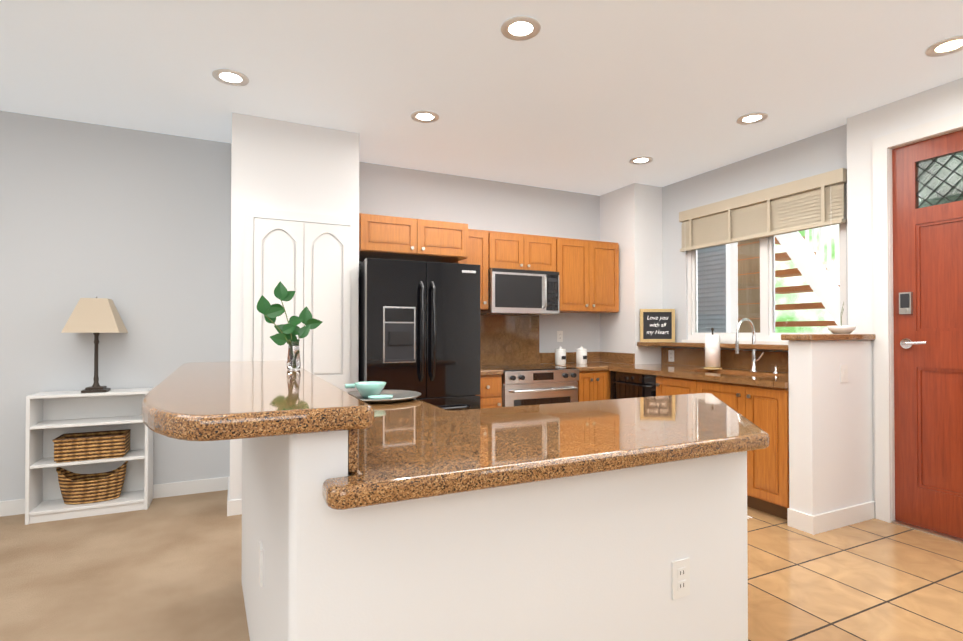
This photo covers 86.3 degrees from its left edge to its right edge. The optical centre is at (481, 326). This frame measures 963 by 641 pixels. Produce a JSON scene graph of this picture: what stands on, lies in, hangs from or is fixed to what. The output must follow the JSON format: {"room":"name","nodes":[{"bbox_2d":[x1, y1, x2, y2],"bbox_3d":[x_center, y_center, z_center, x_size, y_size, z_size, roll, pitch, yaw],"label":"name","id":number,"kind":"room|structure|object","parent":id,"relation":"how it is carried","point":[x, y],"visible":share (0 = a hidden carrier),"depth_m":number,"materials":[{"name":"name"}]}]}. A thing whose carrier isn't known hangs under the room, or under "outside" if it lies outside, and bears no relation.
{"room":"kitchen","nodes":[
{"label":"kitchen","id":0,"kind":"room"},
{"bbox_2d":[0,490,249,640],"bbox_3d":[-1.825,1.269,0.193,3.360,0.050,7.150,0,-1,-25],"label":"floor carpet","id":1,"kind":"object","parent":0,"point":[165,569],"depth_m":2.62,"materials":[{"name":"beige carpet"}]},
{"bbox_2d":[25,387,153,524],"bbox_3d":[-2.698,0.865,3.577,0.670,0.830,0.263,0,-1,-25],"label":"bookcase","id":2,"kind":"object","parent":1,"relation":"on","point":[51,416],"visible":0.85,"depth_m":3.58,"materials":[{"name":"white wood"}]},
{"bbox_2d":[52,429,130,462],"bbox_3d":[-2.699,0.824,3.576,0.405,0.159,0.228,0,-1,-25],"label":"basket","id":3,"kind":"object","parent":2,"relation":"in","point":[71,447],"visible":1,"depth_m":3.50,"materials":[{"name":"wicker"}]},
{"bbox_2d":[56,461,127,503],"bbox_3d":[-2.702,1.077,3.571,0.406,0.247,0.215,0,-1,-25],"label":"basket","id":4,"kind":"object","parent":2,"relation":"in","point":[76,488],"visible":1,"depth_m":3.52,"materials":[{"name":"wicker"}]},
{"bbox_2d":[61,297,127,392],"bbox_3d":[-2.671,0.119,3.563,0.316,0.660,0.316,0,-1,-25],"label":"table lamp","id":5,"kind":"object","parent":2,"relation":"on","point":[96,316],"visible":1,"depth_m":3.48,"materials":[{"name":"beige fabric"}]},
{"bbox_2d":[230,112,358,499],"bbox_3d":[-1.458,-0.091,3.983,0.870,2.750,0.650,0,-1,-25],"label":"wall","id":6,"kind":"structure","parent":0,"point":[280,165],"depth_m":3.64,"materials":[{"name":"white paint"}]},
{"bbox_2d":[226,476,232,515],"bbox_3d":[-1.842,1.232,3.756,0.025,0.100,0.625,0,-1,-25],"label":"baseboard","id":7,"kind":"structure","parent":6,"relation":"attached to","point":[229,502],"depth_m":3.48,"materials":[{"name":"white wood"}]},
{"bbox_2d":[243,207,357,391],"bbox_3d":[-1.282,0.231,3.692,0.780,2.100,0.016,0,-1,-25],"label":"door frame","id":8,"kind":"structure","parent":6,"relation":"attached to","point":[250,214],"depth_m":3.67,"materials":[{"name":"white wood"}]},
{"bbox_2d":[253,218,349,391],"bbox_3d":[-1.274,0.260,3.675,0.654,2.018,0.052,0,-1,-25],"label":"pantry door","id":9,"kind":"structure","parent":6,"relation":"in","point":[313,259],"depth_m":3.69,"materials":[{"name":"white wood"}]},
{"bbox_2d":[0,111,599,500],"bbox_3d":[-1.639,-0.087,4.340,7.250,2.750,0.150,0,-1,-25],"label":"wall","id":10,"kind":"structure","parent":0,"point":[134,225],"depth_m":3.83,"materials":[{"name":"white paint"}]},
{"bbox_2d":[0,477,226,516],"bbox_3d":[-3.432,1.228,3.381,3.200,0.100,0.015,0,-1,-25],"label":"baseboard","id":11,"kind":"structure","parent":10,"relation":"attached to","point":[9,507],"depth_m":3.90,"materials":[{"name":"white wood"}]},
{"bbox_2d":[359,213,426,260],"bbox_3d":[-0.828,-0.734,4.315,0.518,0.302,0.601,0,-1,-25],"label":"upper cabinet","id":12,"kind":"object","parent":10,"relation":"attached to","point":[380,236],"depth_m":4.06,"materials":[{"name":"brown wood"}]},
{"bbox_2d":[419,220,470,262],"bbox_3d":[-0.466,-0.732,4.487,0.512,0.302,0.601,0,-1,-25],"label":"upper cabinet","id":13,"kind":"object","parent":10,"relation":"attached to","point":[447,242],"depth_m":4.26,"materials":[{"name":"brown wood"}]},
{"bbox_2d":[455,229,490,309],"bbox_3d":[-0.148,-0.519,4.772,0.309,0.722,0.356,0,-1,-25],"label":"upper cabinet","id":14,"kind":"object","parent":10,"relation":"attached to","point":[480,239],"depth_m":4.65,"materials":[{"name":"brown wood"}]},
{"bbox_2d":[491,231,530,269],"bbox_3d":[0.184,-0.705,4.932,0.426,0.347,0.356,0,-1,-25],"label":"upper cabinet","id":15,"kind":"object","parent":10,"relation":"attached to","point":[508,250],"depth_m":4.78,"materials":[{"name":"brown wood"}]},
{"bbox_2d":[480,268,558,314],"bbox_3d":[0.345,-0.327,4.950,0.725,0.402,0.456,0,-1,-25],"label":"microwave","id":16,"kind":"object","parent":15,"relation":"attached to","point":[519,292],"visible":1,"depth_m":4.77,"materials":[{"name":"silver metal"}]},
{"bbox_2d":[480,314,599,365],"bbox_3d":[0.472,0.138,5.247,1.854,0.518,0.020,0,-1,-25],"label":"backsplash","id":17,"kind":"structure","parent":10,"relation":"attached to","point":[509,339],"depth_m":5.17,"materials":[{"name":"stone"}]},
{"bbox_2d":[531,235,558,271],"bbox_3d":[0.464,-0.703,5.066,0.425,0.347,0.356,0,-1,-25],"label":"upper cabinet","id":18,"kind":"object","parent":10,"relation":"attached to","point":[544,249],"depth_m":4.94,"materials":[{"name":"brown wood"}]},
{"bbox_2d":[557,331,562,341],"bbox_3d":[0.829,0.099,5.425,0.072,0.116,0.008,0,-1,-25],"label":"outlet","id":19,"kind":"object","parent":10,"relation":"attached to","point":[559,336],"visible":1,"depth_m":5.42,"materials":[{"name":"white plastic"}]},
{"bbox_2d":[559,237,594,312],"bbox_3d":[0.856,-0.514,5.250,0.444,0.722,0.356,0,-1,-25],"label":"upper cabinet","id":20,"kind":"object","parent":10,"relation":"attached to","point":[588,270],"depth_m":5.10,"materials":[{"name":"brown wood"}]},
{"bbox_2d":[595,241,618,312],"bbox_3d":[1.154,-0.512,5.392,0.446,0.722,0.356,0,-1,-25],"label":"upper cabinet","id":21,"kind":"object","parent":10,"relation":"attached to","point":[606,253],"depth_m":5.26,"materials":[{"name":"brown wood"}]},
{"bbox_2d":[242,430,357,640],"bbox_3d":[-0.753,0.749,1.872,0.204,1.026,1.650,0,-1,-25],"label":"wall","id":22,"kind":"structure","parent":0,"point":[309,591],"depth_m":1.17,"materials":[{"name":"white paint"}]},
{"bbox_2d":[141,360,373,440],"bbox_3d":[-0.921,0.208,1.953,0.543,0.052,2.070,0,-1,-25],"label":"countertop","id":23,"kind":"structure","parent":22,"relation":"on","point":[204,401],"depth_m":1.15,"materials":[{"name":"stone"}]},
{"bbox_2d":[257,282,321,369],"bbox_3d":[-0.826,-0.007,2.225,0.275,0.385,0.084,0,-1,-25],"label":"potted plant","id":24,"kind":"object","parent":23,"relation":"on","point":[289,331],"visible":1,"depth_m":2.21,"materials":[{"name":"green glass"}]},
{"bbox_2d":[259,542,262,586],"bbox_3d":[-0.707,0.759,1.645,0.010,0.116,0.072,0,-1,-25],"label":"outlet","id":25,"kind":"object","parent":22,"relation":"attached to","point":[261,564],"visible":1,"depth_m":1.61,"materials":[{"name":"white plastic"}]},
{"bbox_2d":[348,429,357,471],"bbox_3d":[-0.650,0.289,1.928,0.020,0.106,1.645,0,-1,-25],"label":"backsplash","id":26,"kind":"structure","parent":22,"relation":"attached to","point":[352,450],"depth_m":1.19,"materials":[{"name":"stone"}]},
{"bbox_2d":[0,0,962,195],"bbox_3d":[0.136,-1.545,1.268,7.800,0.100,7.350,0,-1,-25],"label":"ceiling","id":27,"kind":"structure","parent":0,"point":[592,97],"depth_m":2.98,"materials":[{"name":"white paint"}]},
{"bbox_2d":[212,68,248,85],"bbox_3d":[-1.478,-1.470,3.029,0.200,0.008,0.200,0,-1,-25],"label":"recessed light","id":28,"kind":"object","parent":27,"relation":"in","point":[230,77],"visible":1,"depth_m":3.03,"materials":[{"name":"white"}]},
{"bbox_2d":[410,110,438,122],"bbox_3d":[-0.395,-1.464,3.579,0.200,0.008,0.200,0,-1,-25],"label":"recessed light","id":29,"kind":"object","parent":27,"relation":"in","point":[423,116],"visible":0.98,"depth_m":3.58,"materials":[{"name":"white"}]},
{"bbox_2d":[501,16,540,40],"bbox_3d":[0.194,-1.475,2.541,0.200,0.008,0.200,0,-1,-25],"label":"recessed light","id":30,"kind":"object","parent":27,"relation":"in","point":[519,28],"visible":1,"depth_m":2.53,"materials":[{"name":"white"}]},
{"bbox_2d":[629,156,652,164],"bbox_3d":[1.394,-1.455,4.486,0.200,0.008,0.200,0,-1,-25],"label":"recessed light","id":31,"kind":"object","parent":27,"relation":"in","point":[641,160],"visible":1,"depth_m":4.48,"materials":[{"name":"white"}]},
{"bbox_2d":[736,112,767,124],"bbox_3d":[1.901,-1.464,3.608,0.200,0.008,0.200,0,-1,-25],"label":"recessed light","id":32,"kind":"object","parent":27,"relation":"in","point":[751,118],"visible":1,"depth_m":3.60,"materials":[{"name":"white"}]},
{"bbox_2d":[925,35,962,56],"bbox_3d":[2.458,-1.474,2.694,0.200,0.008,0.200,0,-1,-25],"label":"recessed light","id":33,"kind":"object","parent":27,"relation":"in","point":[950,45],"visible":1,"depth_m":2.71,"materials":[{"name":"white"}]},
{"bbox_2d":[358,451,747,640],"bbox_3d":[0.274,0.824,1.530,1.344,0.868,0.150,0,-1,-25],"label":"wall","id":34,"kind":"structure","parent":0,"point":[590,557],"depth_m":1.43,"materials":[{"name":"white paint"}]},
{"bbox_2d":[672,557,689,599],"bbox_3d":[0.626,0.789,1.610,0.072,0.116,0.008,0,-1,-25],"label":"outlet","id":35,"kind":"object","parent":34,"relation":"attached to","point":[680,578],"visible":1,"depth_m":1.61,"materials":[{"name":"white plastic"}]},
{"bbox_2d":[600,183,662,363],"bbox_3d":[1.703,-0.074,5.543,0.620,2.750,0.550,0,-1,-25],"label":"wall","id":36,"kind":"structure","parent":0,"point":[631,220],"depth_m":5.27,"materials":[{"name":"white paint"}]},
{"bbox_2d":[662,124,847,351],"bbox_3d":[2.337,-0.085,4.516,0.140,2.750,1.850,0,-1,-25],"label":"wall","id":37,"kind":"structure","parent":0,"point":[821,153],"depth_m":4.61,"materials":[{"name":"white paint"}]},
{"bbox_2d":[600,348,788,372],"bbox_3d":[1.983,0.288,4.636,0.390,0.164,2.377,0,-1,-25],"label":"backsplash","id":38,"kind":"structure","parent":37,"relation":"attached to","point":[730,359],"depth_m":4.63,"materials":[{"name":"stone"}]},
{"bbox_2d":[668,350,673,361],"bbox_3d":[1.913,0.292,5.180,0.008,0.116,0.072,0,-1,-25],"label":"outlet","id":39,"kind":"object","parent":38,"relation":"attached to","point":[670,355],"visible":1,"depth_m":5.17,"materials":[{"name":"white plastic"}]},
{"bbox_2d":[637,342,787,349],"bbox_3d":[2.108,0.164,4.421,0.349,0.040,1.816,0,-1,-25],"label":"window sill ledge","id":40,"kind":"object","parent":37,"relation":"attached to","point":[743,346],"visible":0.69,"depth_m":4.47,"materials":[{"name":"stone"}]},
{"bbox_2d":[640,309,674,341],"bbox_3d":[1.758,-0.015,5.135,0.340,0.330,0.020,0,-1,5],"label":"chalkboard sign","id":41,"kind":"object","parent":40,"relation":"on","point":[657,325],"visible":1,"depth_m":5.13,"materials":[{"name":"grey"}]},
{"bbox_2d":[682,183,846,344],"bbox_3d":[2.352,-0.481,4.395,0.120,1.259,1.530,0,-1,-25],"label":"window","id":42,"kind":"structure","parent":37,"relation":"in","point":[773,288],"depth_m":4.29,"materials":[{"name":"white"}]},
{"bbox_2d":[679,168,846,316],"bbox_3d":[2.288,-0.597,4.365,0.071,1.070,1.510,0,-1,-25],"label":"window blinds","id":43,"kind":"object","parent":42,"relation":"attached to","point":[813,202],"visible":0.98,"depth_m":4.19,"materials":[{"name":"beige"}]},
{"bbox_2d":[788,340,872,515],"bbox_3d":[2.308,0.683,3.387,0.655,1.190,0.150,0,-1,-25],"label":"wall","id":44,"kind":"structure","parent":0,"point":[830,446],"depth_m":3.28,"materials":[{"name":"white paint"}]},
{"bbox_2d":[781,334,875,340],"bbox_3d":[2.289,0.067,3.384,0.693,0.040,0.210,0,-1,-25],"label":"sill","id":45,"kind":"structure","parent":44,"relation":"on","point":[813,337],"depth_m":3.25,"materials":[{"name":"stone"}]},
{"bbox_2d":[827,303,855,333],"bbox_3d":[2.414,-0.063,3.445,0.164,0.219,0.164,0,-1,-25],"label":"bowl","id":46,"kind":"object","parent":45,"relation":"on","point":[841,329],"visible":1,"depth_m":3.40,"materials":[{"name":"white ceramic"}]},
{"bbox_2d":[808,501,874,534],"bbox_3d":[2.337,1.222,3.303,0.670,0.110,0.015,0,-1,-25],"label":"baseboard","id":47,"kind":"structure","parent":44,"relation":"attached to","point":[825,521],"depth_m":3.27,"materials":[{"name":"white wood"}]},
{"bbox_2d":[840,365,847,382],"bbox_3d":[2.345,0.302,3.319,0.072,0.116,0.010,0,-1,-25],"label":"light switch","id":48,"kind":"object","parent":44,"relation":"attached to","point":[843,373],"visible":1,"depth_m":3.31,"materials":[{"name":"white plastic"}]},
{"bbox_2d":[747,506,962,640],"bbox_3d":[1.696,1.287,1.870,4.440,0.050,7.150,0,-1,-25],"label":"floor","id":49,"kind":"structure","parent":0,"point":[873,579],"depth_m":2.54,"materials":[{"name":"tile"}]},
{"bbox_2d":[359,258,479,409],"bbox_3d":[-0.581,0.392,4.235,0.905,1.770,0.897,0,-1,-25],"label":"refrigerator","id":50,"kind":"object","parent":49,"relation":"on","point":[419,326],"visible":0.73,"depth_m":3.88,"materials":[{"name":"black metal"}]},
{"bbox_2d":[480,375,501,408],"bbox_3d":[-0.092,0.851,4.622,0.295,0.880,0.651,0,-1,-25],"label":"base cabinet","id":51,"kind":"object","parent":49,"relation":"on","point":[490,385],"depth_m":4.35,"materials":[{"name":"brown wood"}]},
{"bbox_2d":[480,363,607,375],"bbox_3d":[0.419,0.393,4.863,1.430,0.040,0.664,0,-1,-25],"label":"countertop","id":52,"kind":"structure","parent":51,"relation":"on","point":[491,371],"depth_m":4.78,"materials":[{"name":"stone"}]},
{"bbox_2d":[555,346,565,363],"bbox_3d":[0.800,0.287,5.203,0.114,0.180,0.115,0,-1,-25],"label":"canister","id":53,"kind":"object","parent":52,"relation":"on","point":[560,354],"visible":1,"depth_m":5.16,"materials":[{"name":"white ceramic"}]},
{"bbox_2d":[480,364,578,406],"bbox_3d":[0.419,0.835,4.811,0.770,0.916,0.709,0,-1,-25],"label":"range","id":54,"kind":"object","parent":49,"relation":"on","point":[531,384],"visible":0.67,"depth_m":4.55,"materials":[{"name":"silver metal"}]},
{"bbox_2d":[577,370,608,401],"bbox_3d":[0.924,0.856,5.106,0.375,0.880,0.651,0,-1,-25],"label":"base cabinet","id":55,"kind":"object","parent":49,"relation":"on","point":[593,385],"depth_m":4.81,"materials":[{"name":"brown wood"}]},
{"bbox_2d":[610,371,656,399],"bbox_3d":[1.662,0.854,4.788,0.753,0.877,0.600,0,-1,-25],"label":"dishwasher","id":56,"kind":"object","parent":49,"relation":"on","point":[623,385],"visible":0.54,"depth_m":4.65,"materials":[{"name":"black metal"}]},
{"bbox_2d":[656,376,688,395],"bbox_3d":[1.919,0.848,4.303,0.746,0.880,0.487,0,-1,-25],"label":"base cabinet","id":57,"kind":"object","parent":49,"relation":"on","point":[665,385],"depth_m":4.21,"materials":[{"name":"brown wood"}]},
{"bbox_2d":[689,379,732,407],"bbox_3d":[2.091,0.844,3.943,0.746,0.880,0.539,0,-1,-25],"label":"base cabinet","id":58,"kind":"object","parent":49,"relation":"on","point":[723,391],"depth_m":3.83,"materials":[{"name":"brown wood"}]},
{"bbox_2d":[733,383,788,519],"bbox_3d":[2.236,0.841,3.638,0.746,0.880,0.365,0,-1,-25],"label":"base cabinet","id":59,"kind":"object","parent":49,"relation":"on","point":[766,409],"depth_m":3.44,"materials":[{"name":"brown wood"}]},
{"bbox_2d":[573,362,788,388],"bbox_3d":[1.796,0.390,4.558,0.794,0.040,2.398,0,-1,-25],"label":"countertop","id":60,"kind":"structure","parent":59,"relation":"on","point":[758,378],"depth_m":4.20,"materials":[{"name":"stone"}]},
{"bbox_2d":[576,346,586,363],"bbox_3d":[1.030,0.288,5.279,0.114,0.180,0.115,0,-1,-25],"label":"canister","id":61,"kind":"object","parent":60,"relation":"on","point":[581,354],"visible":1,"depth_m":5.23,"materials":[{"name":"white ceramic"}]},
{"bbox_2d":[703,328,721,368],"bbox_3d":[2.039,0.187,4.532,0.150,0.365,0.150,0,-1,-25],"label":"paper towel","id":62,"kind":"object","parent":60,"relation":"on","point":[712,351],"visible":0.98,"depth_m":4.48,"materials":[{"name":"white paper"}]},
{"bbox_2d":[735,318,763,371],"bbox_3d":[2.185,0.146,4.171,0.244,0.440,0.133,0,-1,-25],"label":"faucet","id":63,"kind":"object","parent":60,"relation":"on","point":[754,359],"visible":0.96,"depth_m":4.22,"materials":[{"name":"silver metal"}]},
{"bbox_2d":[771,363,778,372],"bbox_3d":[2.321,0.326,4.067,0.070,0.079,0.040,0,-1,-25],"label":"soap dispenser","id":64,"kind":"object","parent":60,"relation":"on","point":[775,371],"visible":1,"depth_m":4.07,"materials":[{"name":"silver metal"}]},
{"bbox_3d":[0.184,0.833,2.391,1.885,0.869,1.478,0,-1,-25],"label":"cabinet","id":65,"kind":"object","parent":49,"relation":"on","visible":0},
{"bbox_2d":[367,398,431,408],"bbox_3d":[-0.559,0.372,2.406,0.579,0.050,0.860,0,-1,-25],"label":"countertop","id":66,"kind":"structure","parent":65,"relation":"on","point":[414,403],"depth_m":2.26,"materials":[{"name":"stone"}]},
{"bbox_2d":[347,390,420,402],"bbox_3d":[-0.491,0.336,2.472,0.400,0.024,0.400,0,-1,-25],"label":"tray","id":67,"kind":"object","parent":66,"relation":"on","point":[401,395],"visible":0.52,"depth_m":2.53,"materials":[{"name":"grey"}]},
{"bbox_2d":[345,381,385,397],"bbox_3d":[-0.559,0.306,2.485,0.198,0.070,0.156,0,-1,-25],"label":"bowl","id":68,"kind":"object","parent":67,"relation":"on","point":[367,389],"visible":0.79,"depth_m":2.45,"materials":[{"name":"teal ceramic"}]},
{"bbox_2d":[368,395,392,399],"bbox_3d":[-0.466,0.329,2.373,0.116,0.022,0.087,0,-1,-25],"label":"dish","id":69,"kind":"object","parent":67,"relation":"on","point":[376,397],"visible":0.73,"depth_m":2.35,"materials":[{"name":"teal ceramic"}]},
{"bbox_2d":[322,393,769,509],"bbox_3d":[0.442,0.367,1.909,2.101,0.050,0.900,0,-1,-25],"label":"countertop","id":70,"kind":"structure","parent":65,"relation":"on","point":[412,449],"depth_m":1.51,"materials":[{"name":"stone"}]},
{"bbox_2d":[847,78,962,517],"bbox_3d":[3.706,-0.117,1.513,0.250,2.750,4.750,0,-1,-25],"label":"wall","id":71,"kind":"structure","parent":0,"point":[864,129],"depth_m":3.49,"materials":[{"name":"white paint"}]},
{"bbox_2d":[872,112,962,542],"bbox_3d":[2.925,0.003,2.979,0.138,2.540,1.090,0,-1,-25],"label":"door frame","id":72,"kind":"structure","parent":71,"relation":"attached to","point":[882,146],"depth_m":3.38,"materials":[{"name":"white"}]},
{"bbox_2d":[892,130,962,538],"bbox_3d":[2.900,0.042,2.966,0.115,2.439,0.912,0,-1,-25],"label":"entry door","id":73,"kind":"structure","parent":71,"relation":"in","point":[927,187],"depth_m":3.22,"materials":[{"name":"brown wood"}]}
]}

